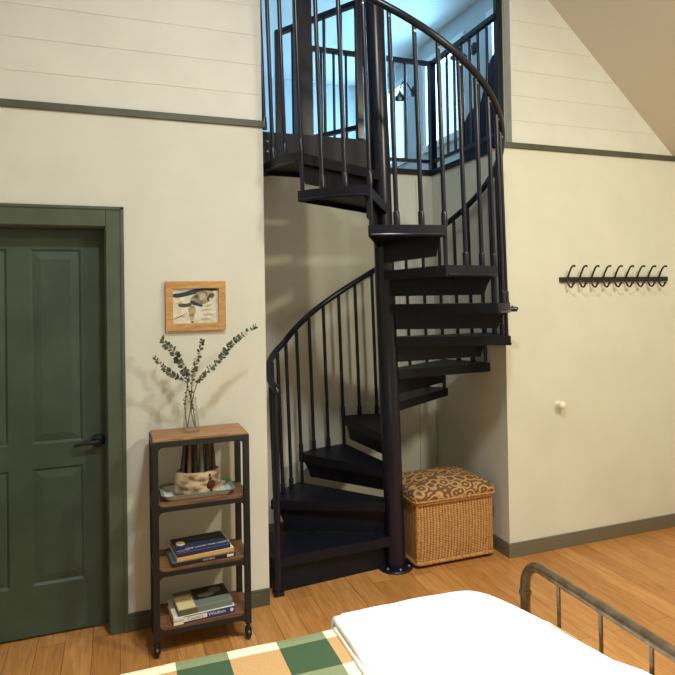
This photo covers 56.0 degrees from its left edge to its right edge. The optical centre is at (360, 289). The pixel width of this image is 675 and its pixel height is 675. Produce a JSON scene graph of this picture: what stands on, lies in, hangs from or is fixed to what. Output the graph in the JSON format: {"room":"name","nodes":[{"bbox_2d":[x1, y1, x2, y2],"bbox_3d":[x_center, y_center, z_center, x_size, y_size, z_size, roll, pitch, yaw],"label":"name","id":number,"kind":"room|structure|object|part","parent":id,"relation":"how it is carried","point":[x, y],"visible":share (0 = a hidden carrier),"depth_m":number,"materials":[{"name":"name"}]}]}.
{"room":"bedroom","nodes":[
{"label":"bedroom","id":0,"kind":"room"},
{"bbox_2d":[0,0,268,612],"bbox_3d":[-1.942,-0.646,3.012,2.963,4.750,0.130,-1,-1,-21],"label":"wall","id":1,"kind":"structure","parent":0,"point":[190,194],"depth_m":3.29,"materials":[{"name":"beige paint"}]},
{"bbox_2d":[0,203,128,642],"bbox_3d":[-1.669,0.657,3.088,0.985,2.138,0.164,-1,-1,-21],"label":"door","id":2,"kind":"structure","parent":1,"relation":"in","point":[64,532],"depth_m":3.18,"materials":[{"name":"green paint"}]},
{"bbox_3d":[-1.376,0.772,3.215,0.148,0.068,0.054,-1,-1,-21],"label":"handle","id":3,"kind":"part","parent":2,"relation":"part of","materials":[{"name":"black metal"}]},
{"bbox_2d":[0,98,263,127],"bbox_3d":[-1.917,-0.893,2.949,2.969,0.036,0.014,-1,-1,-21],"label":"trim","id":4,"kind":"structure","parent":1,"relation":"attached to","point":[3,102],"depth_m":3.22,"materials":[{"name":"green paint"}]},
{"bbox_2d":[165,281,225,330],"bbox_3d":[-0.866,0.083,3.332,0.306,0.256,0.026,-1,-1,-21],"label":"picture frame","id":5,"kind":"object","parent":1,"relation":"attached to","point":[189,305],"visible":1,"depth_m":3.33,"materials":[{"name":"brown wood"}]},
{"bbox_2d":[173,288,218,323],"bbox_3d":[-0.868,0.084,3.337,0.242,0.192,0.010,-1,-1,-21],"label":"print","id":6,"kind":"object","parent":5,"relation":"attached to","point":[190,305],"depth_m":3.33,"materials":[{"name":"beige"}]},
{"bbox_2d":[129,588,269,631],"bbox_3d":[-0.832,1.671,3.322,0.722,0.088,0.018,-1,-1,-21],"label":"baseboard","id":7,"kind":"structure","parent":1,"relation":"attached to","point":[140,620],"depth_m":3.22,"materials":[{"name":"green paint"}]},
{"bbox_2d":[263,77,365,139],"bbox_3d":[-2.705,-1.865,8.190,6.100,2.073,0.100,-1,-1,-21],"label":"wall","id":8,"kind":"structure","parent":0,"point":[287,83],"depth_m":9.01,"materials":[{"name":"grey paint"}]},
{"bbox_2d":[0,527,674,674],"bbox_3d":[0.393,1.700,1.533,6.200,0.050,6.164,-1,-1,-21],"label":"floor","id":9,"kind":"structure","parent":0,"point":[634,575],"depth_m":3.38,"materials":[{"name":"brown wood"}]},
{"bbox_2d":[149,423,251,657],"bbox_3d":[-0.799,1.208,3.146,0.457,1.010,0.281,-1,-1,-21],"label":"rolling cart","id":10,"kind":"object","parent":9,"relation":"on","point":[162,625],"visible":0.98,"depth_m":3.08,"materials":[{"name":"black metal"}]},
{"bbox_3d":[-1.043,1.179,3.183,0.030,0.925,0.030,-1,-1,-21],"label":"post","id":11,"kind":"part","parent":10,"relation":"part of","materials":[{"name":"black metal"}]},
{"bbox_3d":[-0.959,1.176,2.966,0.030,0.925,0.030,-1,-1,-21],"label":"post","id":12,"kind":"part","parent":10,"relation":"part of","materials":[{"name":"black metal"}]},
{"bbox_2d":[159,477,234,500],"bbox_3d":[-0.814,0.992,3.151,0.350,0.030,0.226,-1,-1,-21],"label":"tray","id":13,"kind":"object","parent":10,"relation":"on","point":[168,492],"visible":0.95,"depth_m":3.10,"materials":[{"name":"white ceramic"}]},
{"bbox_2d":[174,466,220,495],"bbox_3d":[-0.810,0.948,3.148,0.226,0.114,0.160,-1,-1,-21],"label":"container","id":14,"kind":"object","parent":13,"relation":"in","point":[184,483],"visible":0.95,"depth_m":3.08,"materials":[{"name":"beige fabric"}]},
{"bbox_2d":[180,446,185,472],"bbox_3d":[-0.870,0.870,3.103,0.033,0.226,0.025,-1,-1,-21],"label":"taper","id":15,"kind":"object","parent":14,"relation":"in","point":[182,468],"visible":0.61,"depth_m":3.10,"materials":[{"name":"grey wax"}]},
{"bbox_2d":[185,446,187,472],"bbox_3d":[-0.869,0.869,3.136,0.029,0.230,0.025,-1,-1,-21],"label":"taper","id":16,"kind":"object","parent":14,"relation":"in","point":[186,446],"visible":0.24,"depth_m":3.13,"materials":[{"name":"black wax"}]},
{"bbox_2d":[187,445,190,472],"bbox_3d":[-0.844,0.869,3.113,0.025,0.228,0.025,-1,-1,-21],"label":"taper","id":17,"kind":"object","parent":14,"relation":"in","point":[189,446],"visible":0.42,"depth_m":3.11,"materials":[{"name":"brown wax"}]},
{"bbox_2d":[191,445,192,472],"bbox_3d":[-0.839,0.871,3.147,0.024,0.224,0.025,-1,-1,-21],"label":"taper","id":18,"kind":"object","parent":14,"relation":"in","point":[191,445],"visible":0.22,"depth_m":3.14,"materials":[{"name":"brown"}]},
{"bbox_2d":[193,445,197,472],"bbox_3d":[-0.815,0.868,3.124,0.024,0.228,0.025,-1,-1,-21],"label":"taper","id":19,"kind":"object","parent":14,"relation":"in","point":[195,461],"visible":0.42,"depth_m":3.12,"materials":[{"name":"black wax"}]},
{"bbox_2d":[197,444,198,472],"bbox_3d":[-0.812,0.868,3.158,0.024,0.230,0.025,-1,-1,-21],"label":"taper","id":20,"kind":"object","parent":14,"relation":"in","point":[198,444],"visible":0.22,"depth_m":3.15,"materials":[{"name":"grey wax"}]},
{"bbox_2d":[199,444,203,472],"bbox_3d":[-0.787,0.870,3.135,0.024,0.225,0.025,-1,-1,-21],"label":"taper","id":21,"kind":"object","parent":14,"relation":"in","point":[201,460],"visible":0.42,"depth_m":3.13,"materials":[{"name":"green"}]},
{"bbox_2d":[203,444,204,471],"bbox_3d":[-0.784,0.868,3.168,0.024,0.230,0.025,-1,-1,-21],"label":"taper","id":22,"kind":"object","parent":14,"relation":"in","point":[203,444],"visible":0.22,"depth_m":3.16,"materials":[{"name":"brown"}]},
{"bbox_2d":[205,444,209,471],"bbox_3d":[-0.760,0.869,3.146,0.025,0.226,0.025,-1,-1,-21],"label":"taper","id":23,"kind":"object","parent":14,"relation":"in","point":[207,462],"visible":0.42,"depth_m":3.14,"materials":[{"name":"grey wax"}]},
{"bbox_2d":[208,443,210,470],"bbox_3d":[-0.757,0.868,3.179,0.024,0.229,0.025,-1,-1,-21],"label":"taper","id":24,"kind":"object","parent":14,"relation":"in","point":[209,447],"visible":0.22,"depth_m":3.17,"materials":[{"name":"brown"}]},
{"bbox_2d":[210,443,215,469],"bbox_3d":[-0.733,0.868,3.156,0.027,0.227,0.025,-1,-1,-21],"label":"taper","id":25,"kind":"object","parent":14,"relation":"in","point":[213,463],"visible":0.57,"depth_m":3.15,"materials":[{"name":"wax"}]},
{"bbox_2d":[151,481,242,506],"bbox_3d":[-0.804,1.014,3.153,0.443,0.014,0.249,-1,-1,-21],"label":"shelf","id":26,"kind":"object","parent":10,"relation":"attached to","point":[235,495],"depth_m":3.05,"materials":[{"name":"brown wood"}]},
{"bbox_2d":[152,539,243,571],"bbox_3d":[-0.799,1.316,3.150,0.443,0.014,0.249,-1,-1,-21],"label":"shelf","id":27,"kind":"object","parent":10,"relation":"attached to","point":[165,565],"depth_m":3.06,"materials":[{"name":"brown wood"}]},
{"bbox_2d":[150,423,247,442],"bbox_3d":[-0.809,0.714,3.156,0.445,0.022,0.251,-1,-1,-21],"label":"shelf","id":28,"kind":"object","parent":10,"relation":"attached to","point":[218,433],"depth_m":3.09,"materials":[{"name":"brown wood"}]},
{"bbox_2d":[167,599,234,625],"bbox_3d":[-0.791,1.563,3.133,0.290,0.034,0.208,-1,-1,-25],"label":"book","id":29,"kind":"object","parent":10,"relation":"on","point":[176,620],"visible":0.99,"depth_m":3.05,"materials":[{"name":"beige paper"}]},
{"bbox_2d":[172,583,232,616],"bbox_3d":[-0.787,1.531,3.140,0.258,0.031,0.197,-1,-1,-26],"label":"book","id":30,"kind":"object","parent":29,"relation":"on","point":[201,599],"visible":1,"depth_m":3.11,"materials":[{"name":"grey paper"}]},
{"bbox_3d":[-0.857,1.516,3.082,0.080,0.001,0.146,-1,-1,-26],"label":"title panel","id":31,"kind":"part","parent":30,"relation":"part of","materials":[{"name":"beige paper"}]},
{"bbox_3d":[-0.820,1.530,3.015,0.089,0.024,0.002,-1,-1,-26],"label":"spine panel","id":32,"kind":"part","parent":30,"relation":"part of","materials":[{"name":"yellow paper"}]},
{"bbox_2d":[190,583,228,599],"bbox_3d":[-0.762,1.516,3.189,0.168,0.001,0.125,-1,-1,-26],"label":"photo","id":33,"kind":"object","parent":30,"relation":"on","point":[219,590],"depth_m":3.17,"materials":[{"name":"black"}]},
{"bbox_2d":[166,548,235,567],"bbox_3d":[-0.793,1.298,3.137,0.300,0.021,0.208,-1,-1,-25],"label":"book","id":34,"kind":"object","parent":10,"relation":"on","point":[174,563],"visible":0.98,"depth_m":3.05,"materials":[{"name":"blue paper"}]},
{"bbox_2d":[170,534,233,561],"bbox_3d":[-0.789,1.277,3.144,0.272,0.020,0.196,-1,-1,-26],"label":"book","id":35,"kind":"object","parent":34,"relation":"on","point":[231,548],"visible":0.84,"depth_m":3.06,"materials":[{"name":"beige paper"}]},
{"bbox_2d":[170,531,229,557],"bbox_3d":[-0.797,1.256,3.141,0.254,0.022,0.196,-1,-1,-27],"label":"book","id":36,"kind":"object","parent":35,"relation":"on","point":[211,541],"visible":1,"depth_m":3.11,"materials":[{"name":"blue paper"}]},
{"bbox_2d":[160,591,244,629],"bbox_3d":[-0.795,1.587,3.147,0.443,0.014,0.249,-1,-1,-21],"label":"shelf","id":37,"kind":"object","parent":10,"relation":"attached to","point":[166,623],"depth_m":3.06,"materials":[{"name":"brown wood"}]},
{"bbox_3d":[-0.645,1.175,3.337,0.030,0.925,0.030,-1,-1,-21],"label":"post","id":38,"kind":"part","parent":10,"relation":"part of","materials":[{"name":"black metal"}]},
{"bbox_3d":[-0.561,1.171,3.120,0.030,0.925,0.030,-1,-1,-21],"label":"post","id":39,"kind":"part","parent":10,"relation":"part of","materials":[{"name":"black metal"}]},
{"bbox_3d":[-0.843,0.617,3.147,0.089,0.172,0.089,-1,-1,-21],"label":"glass vase","id":40,"kind":"object","parent":10,"relation":"on","visible":0},
{"bbox_2d":[152,355,188,427],"bbox_3d":[-0.928,0.499,3.104,0.175,0.374,0.030,-1,-1,-30],"label":"branch","id":41,"kind":"object","parent":40,"relation":"in","point":[172,374],"visible":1,"depth_m":3.11,"materials":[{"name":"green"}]},
{"bbox_2d":[159,335,195,426],"bbox_3d":[-0.910,0.454,3.141,0.180,0.464,0.041,-1,-1,-12],"label":"branch","id":42,"kind":"object","parent":40,"relation":"in","point":[183,373],"visible":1,"depth_m":3.14,"materials":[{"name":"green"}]},
{"bbox_2d":[187,338,204,427],"bbox_3d":[-0.826,0.465,3.180,0.101,0.441,0.029,-1,-1,-35],"label":"branch","id":43,"kind":"object","parent":40,"relation":"in","point":[195,369],"visible":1,"depth_m":3.18,"materials":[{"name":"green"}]},
{"bbox_2d":[191,323,257,427],"bbox_3d":[-0.683,0.427,3.187,0.337,0.513,0.033,-1,-1,-18],"label":"branch","id":44,"kind":"object","parent":40,"relation":"in","point":[238,338],"visible":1,"depth_m":3.18,"materials":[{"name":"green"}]},
{"bbox_2d":[260,0,517,597],"bbox_3d":[0.127,-0.133,3.905,1.607,3.677,1.589,-1,-1,-21],"label":"spiral staircase","id":45,"kind":"structure","parent":9,"relation":"on","point":[344,533],"depth_m":3.81,"materials":[{"name":"black metal"}]},
{"bbox_3d":[-0.473,1.134,3.565,0.060,1.155,0.060,-1,-1,-21],"label":"newel post","id":46,"kind":"part","parent":45,"relation":"part of","materials":[{"name":"black metal"}]},
{"bbox_3d":[-0.353,-1.440,3.830,0.115,1.050,0.115,-1,-1,-21],"label":"landing post","id":47,"kind":"part","parent":45,"relation":"part of","materials":[{"name":"black metal"}]},
{"bbox_2d":[274,0,363,138],"bbox_3d":[-0.287,-1.343,4.103,0.751,0.861,0.052,-1,-1,38],"label":"guard rail","id":48,"kind":"object","parent":45,"relation":"on","point":[354,4],"visible":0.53,"depth_m":4.00,"materials":[{"name":"black metal"}]},
{"bbox_3d":[-0.561,-1.337,4.319,0.040,0.861,0.040,-1,-1,-21],"label":"post","id":49,"kind":"part","parent":48,"relation":"part of","materials":[{"name":"black metal"}]},
{"bbox_3d":[-0.293,-1.756,4.107,0.698,0.032,0.034,-1,-1,38],"label":"rail","id":50,"kind":"part","parent":48,"relation":"part of","materials":[{"name":"black metal"}]},
{"bbox_3d":[-0.281,-0.991,4.099,0.698,0.026,0.024,-1,-1,38],"label":"rail","id":51,"kind":"part","parent":48,"relation":"part of","materials":[{"name":"black metal"}]},
{"bbox_3d":[-0.012,-1.350,3.888,0.040,0.861,0.040,-1,-1,-21],"label":"post","id":52,"kind":"part","parent":48,"relation":"part of","materials":[{"name":"black metal"}]},
{"bbox_3d":[0.111,-0.660,3.891,1.538,2.471,1.514,-1,-1,-21],"label":"handrail","id":53,"kind":"part","parent":45,"relation":"part of","materials":[{"name":"black metal"}]},
{"bbox_3d":[0.214,1.698,3.891,0.208,0.012,0.208,-1,-1,-21],"label":"plate","id":54,"kind":"part","parent":45,"relation":"part of","materials":[{"name":"black metal"}]},
{"bbox_2d":[402,466,494,567],"bbox_3d":[0.512,1.447,4.156,0.586,0.511,0.485,-1,-1,-21],"label":"wicker basket","id":55,"kind":"object","parent":9,"relation":"on","point":[448,513],"visible":0.73,"depth_m":3.96,"materials":[{"name":"brown wicker"}]},
{"bbox_3d":[0.509,1.247,4.158,0.574,0.111,0.473,-1,-1,-21],"label":"padded lid","id":56,"kind":"part","parent":55,"relation":"part of","materials":[{"name":"fabric"}]},
{"bbox_2d":[519,562,674,674],"bbox_3d":[-0.146,1.207,1.299,2.112,0.950,1.380,-1,-1,-21],"label":"bed","id":57,"kind":"object","parent":9,"relation":"on","point":[652,640],"visible":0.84,"depth_m":1.91,"materials":[{"name":"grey metal"}]},
{"bbox_2d":[331,627,369,674],"bbox_3d":[0.488,1.134,1.516,0.667,0.096,1.531,-1,-1,-21],"label":"sheet","id":58,"kind":"object","parent":57,"relation":"on","point":[361,667],"visible":0.05,"depth_m":1.94,"materials":[{"name":"beige fabric"}]},
{"bbox_2d":[121,618,585,674],"bbox_3d":[-0.107,1.287,1.313,2.058,0.357,1.524,-1,-1,-21],"label":"plaid blanket","id":59,"kind":"object","parent":57,"relation":"on","point":[320,653],"visible":0.26,"depth_m":1.91,"materials":[{"name":"multicoloured fabric"}]},
{"bbox_2d":[331,591,650,674],"bbox_3d":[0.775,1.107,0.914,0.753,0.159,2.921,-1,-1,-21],"label":"duvet","id":60,"kind":"object","parent":57,"relation":"on","point":[458,632],"visible":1,"depth_m":1.94,"materials":[{"name":"white fabric"}]},
{"bbox_2d":[263,174,436,523],"bbox_3d":[-0.209,0.418,4.680,1.647,2.603,0.100,-1,-1,-21],"label":"wall","id":61,"kind":"structure","parent":0,"point":[312,251],"depth_m":4.62,"materials":[{"name":"beige paint"}]},
{"bbox_2d":[268,522,300,531],"bbox_3d":[-0.129,1.674,4.628,1.531,0.088,0.016,-1,-1,-21],"label":"baseboard","id":62,"kind":"structure","parent":61,"relation":"attached to","point":[270,526],"depth_m":4.45,"materials":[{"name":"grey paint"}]},
{"bbox_2d":[416,179,422,469],"bbox_3d":[0.454,0.429,4.877,0.020,2.563,0.010,-1,-1,-21],"label":"trim","id":63,"kind":"structure","parent":61,"relation":"attached to","point":[417,205],"depth_m":4.87,"materials":[{"name":"beige paint"}]},
{"bbox_2d":[390,147,487,175],"bbox_3d":[-0.018,-0.906,4.281,1.547,0.042,0.823,-1,-1,-21],"label":"trim","id":64,"kind":"structure","parent":61,"relation":"attached to","point":[484,151],"depth_m":4.76,"materials":[{"name":"black paint"}]},
{"bbox_2d":[261,0,475,87],"bbox_3d":[-1.804,-2.992,5.893,6.350,0.100,5.070,-1,-1,-21],"label":"ceiling","id":65,"kind":"structure","parent":0,"point":[436,14],"depth_m":7.14,"materials":[{"name":"white paint"}]},
{"bbox_2d":[387,0,492,169],"bbox_3d":[1.105,-1.941,6.999,0.150,2.073,5.070,-1,-1,-21],"label":"wall","id":66,"kind":"structure","parent":0,"point":[475,13],"depth_m":7.20,"materials":[{"name":"grey paint"}]},
{"bbox_2d":[387,75,408,167],"bbox_3d":[0.451,-2.175,8.567,0.135,1.110,1.000,-1,-1,-21],"label":"window","id":67,"kind":"structure","parent":66,"relation":"in","point":[397,84],"depth_m":8.22,"materials":[{"name":"white"}]},
{"bbox_2d":[395,81,413,100],"bbox_3d":[0.529,-2.473,7.874,0.282,0.250,0.184,-1,-1,-21],"label":"light","id":68,"kind":"object","parent":66,"relation":"attached to","point":[399,97],"visible":0.82,"depth_m":7.88,"materials":[{"name":"black metal"}]},
{"bbox_3d":[0.484,-2.410,7.855,0.184,0.095,0.184,-1,-1,-21],"label":"lamp shade","id":69,"kind":"part","parent":68,"relation":"part of","materials":[{"name":"black metal"}]},
{"bbox_3d":[0.556,-2.519,7.885,0.179,0.160,0.020,-1,-1,-21],"label":"arm","id":70,"kind":"part","parent":68,"relation":"part of","materials":[{"name":"black metal"}]},
{"bbox_3d":[0.647,-2.480,7.919,0.028,0.130,0.130,-1,-1,-21],"label":"plate","id":71,"kind":"part","parent":68,"relation":"part of","materials":[{"name":"black metal"}]},
{"bbox_2d":[421,31,465,154],"bbox_3d":[0.969,-2.198,7.224,0.135,1.110,1.000,-1,-1,-21],"label":"window","id":72,"kind":"structure","parent":66,"relation":"in","point":[423,68],"depth_m":7.58,"materials":[{"name":"white"}]},
{"bbox_2d":[450,36,476,60],"bbox_3d":[1.048,-2.497,6.530,0.282,0.250,0.184,-1,-1,-21],"label":"light","id":73,"kind":"object","parent":66,"relation":"attached to","point":[473,46],"visible":0.37,"depth_m":6.55,"materials":[{"name":"black metal"}]},
{"bbox_3d":[1.003,-2.433,6.512,0.184,0.095,0.184,-1,-1,-21],"label":"lamp shade","id":74,"kind":"part","parent":73,"relation":"part of","materials":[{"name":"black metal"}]},
{"bbox_3d":[1.166,-2.503,6.576,0.028,0.130,0.130,-1,-1,-21],"label":"plate","id":75,"kind":"part","parent":73,"relation":"part of","materials":[{"name":"black metal"}]},
{"bbox_2d":[486,8,493,61],"bbox_3d":[1.488,-2.221,5.881,0.135,1.110,1.000,-1,-1,-21],"label":"window","id":76,"kind":"structure","parent":66,"relation":"in","point":[488,13],"depth_m":6.26,"materials":[{"name":"white glass"}]},
{"bbox_2d":[432,154,497,535],"bbox_3d":[0.755,0.401,4.606,0.100,2.603,0.934,-1,-1,-21],"label":"wall","id":77,"kind":"structure","parent":0,"point":[466,417],"depth_m":4.46,"materials":[{"name":"beige paint"}]},
{"bbox_2d":[493,534,508,556],"bbox_3d":[0.763,1.657,4.464,0.016,0.088,0.964,-1,-1,-21],"label":"baseboard","id":78,"kind":"structure","parent":77,"relation":"attached to","point":[499,544],"depth_m":4.09,"materials":[{"name":"brown paint"}]},
{"bbox_2d":[492,0,674,543],"bbox_3d":[1.671,-0.690,4.408,1.690,4.750,0.130,-1,-1,-21],"label":"wall","id":79,"kind":"structure","parent":0,"point":[606,458],"depth_m":4.24,"materials":[{"name":"beige paint"}]},
{"bbox_2d":[502,0,505,141],"bbox_3d":[0.922,-1.435,4.164,0.016,0.981,0.070,-1,-1,-21],"label":"trim","id":80,"kind":"structure","parent":79,"relation":"attached to","point":[503,36],"depth_m":4.13,"materials":[{"name":"grey paint"}]},
{"bbox_2d":[555,401,565,408],"bbox_3d":[1.308,0.751,4.139,0.054,0.054,0.064,-1,-1,-21],"label":"handle","id":81,"kind":"object","parent":79,"relation":"attached to","point":[560,404],"visible":1,"depth_m":4.12,"materials":[{"name":"beige ceramic"}]},
{"bbox_2d":[505,142,674,160],"bbox_3d":[1.694,-0.937,4.344,1.688,0.036,0.014,-1,-1,-21],"label":"trim","id":82,"kind":"structure","parent":79,"relation":"attached to","point":[507,144],"depth_m":4.27,"materials":[{"name":"green paint"}]},
{"bbox_2d":[508,513,674,557],"bbox_3d":[1.728,1.640,4.311,1.706,0.088,0.018,-1,-1,-21],"label":"baseboard","id":83,"kind":"structure","parent":79,"relation":"attached to","point":[517,549],"depth_m":4.22,"materials":[{"name":"brown paint"}]},
{"bbox_2d":[559,265,667,287],"bbox_3d":[1.757,-0.092,4.315,0.930,0.153,0.086,-1,-1,-21],"label":"coat rack","id":84,"kind":"object","parent":79,"relation":"attached to","point":[637,278],"visible":1,"depth_m":4.31,"materials":[{"name":"black metal"}]},
{"bbox_3d":[1.745,-0.072,4.346,0.930,0.033,0.020,-1,-1,-21],"label":"rail","id":85,"kind":"part","parent":84,"relation":"part of","materials":[{"name":"black metal"}]},
{"bbox_2d":[548,0,674,155],"bbox_3d":[0.513,-1.619,1.120,6.400,1.924,5.200,-1,-1,-21],"label":"ceiling","id":86,"kind":"structure","parent":0,"point":[633,41],"depth_m":4.11,"materials":[{"name":"beige paint"}]},
{"bbox_3d":[-1.775,-0.858,5.814,6.100,0.024,4.970,-1,-1,-21],"label":"floor","id":87,"kind":"structure","parent":0,"visible":0},
{"bbox_2d":[312,0,503,169],"bbox_3d":[0.257,-1.505,4.387,1.067,1.173,0.956,-1,-1,-21],"label":"guard rail","id":88,"kind":"object","parent":87,"relation":"on","point":[495,18],"visible":0.45,"depth_m":4.65,"materials":[{"name":"black metal"}]},
{"bbox_3d":[-0.377,-1.343,4.625,0.052,0.875,0.052,-1,-1,-21],"label":"post","id":89,"kind":"part","parent":88,"relation":"part of","materials":[{"name":"black metal"}]},
{"bbox_3d":[0.068,-1.770,4.804,0.970,0.032,0.034,-1,-1,-21],"label":"rail","id":90,"kind":"part","parent":88,"relation":"part of","materials":[{"name":"black metal"}]},
{"bbox_3d":[0.081,-0.997,4.795,0.970,0.026,0.024,-1,-1,-21],"label":"rail","id":91,"kind":"part","parent":88,"relation":"part of","materials":[{"name":"black metal"}]},
{"bbox_3d":[0.560,-1.356,4.987,0.052,0.878,0.052,-1,-1,-21],"label":"post","id":92,"kind":"part","parent":88,"relation":"part of","materials":[{"name":"black metal"}]},
{"bbox_3d":[0.722,-1.784,4.553,0.034,0.032,0.879,-1,-1,-21],"label":"rail","id":93,"kind":"part","parent":88,"relation":"part of","materials":[{"name":"black metal"}]},
{"bbox_3d":[0.735,-1.011,4.545,0.024,0.026,0.879,-1,-1,-21],"label":"rail","id":94,"kind":"part","parent":88,"relation":"part of","materials":[{"name":"black metal"}]},
{"bbox_3d":[0.899,-1.518,4.146,0.042,1.173,0.042,-1,-1,-21],"label":"post","id":95,"kind":"part","parent":88,"relation":"part of","materials":[{"name":"black metal"}]},
{"bbox_2d":[464,54,494,155],"bbox_3d":[1.156,-1.342,4.875,0.600,0.828,0.706,-1,-1,-21],"label":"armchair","id":96,"kind":"object","parent":87,"relation":"on","point":[491,63],"visible":0.09,"depth_m":4.69,"materials":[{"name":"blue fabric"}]},
{"bbox_3d":[0.913,-1.233,4.785,0.080,0.416,0.558,-1,-1,-21],"label":"armrest","id":97,"kind":"part","parent":96,"relation":"part of","materials":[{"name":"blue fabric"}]},
{"bbox_3d":[1.205,-1.404,4.745,0.540,0.708,0.428,-1,-1,-21],"label":"backrest","id":98,"kind":"part","parent":96,"relation":"part of","materials":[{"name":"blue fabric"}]}
]}

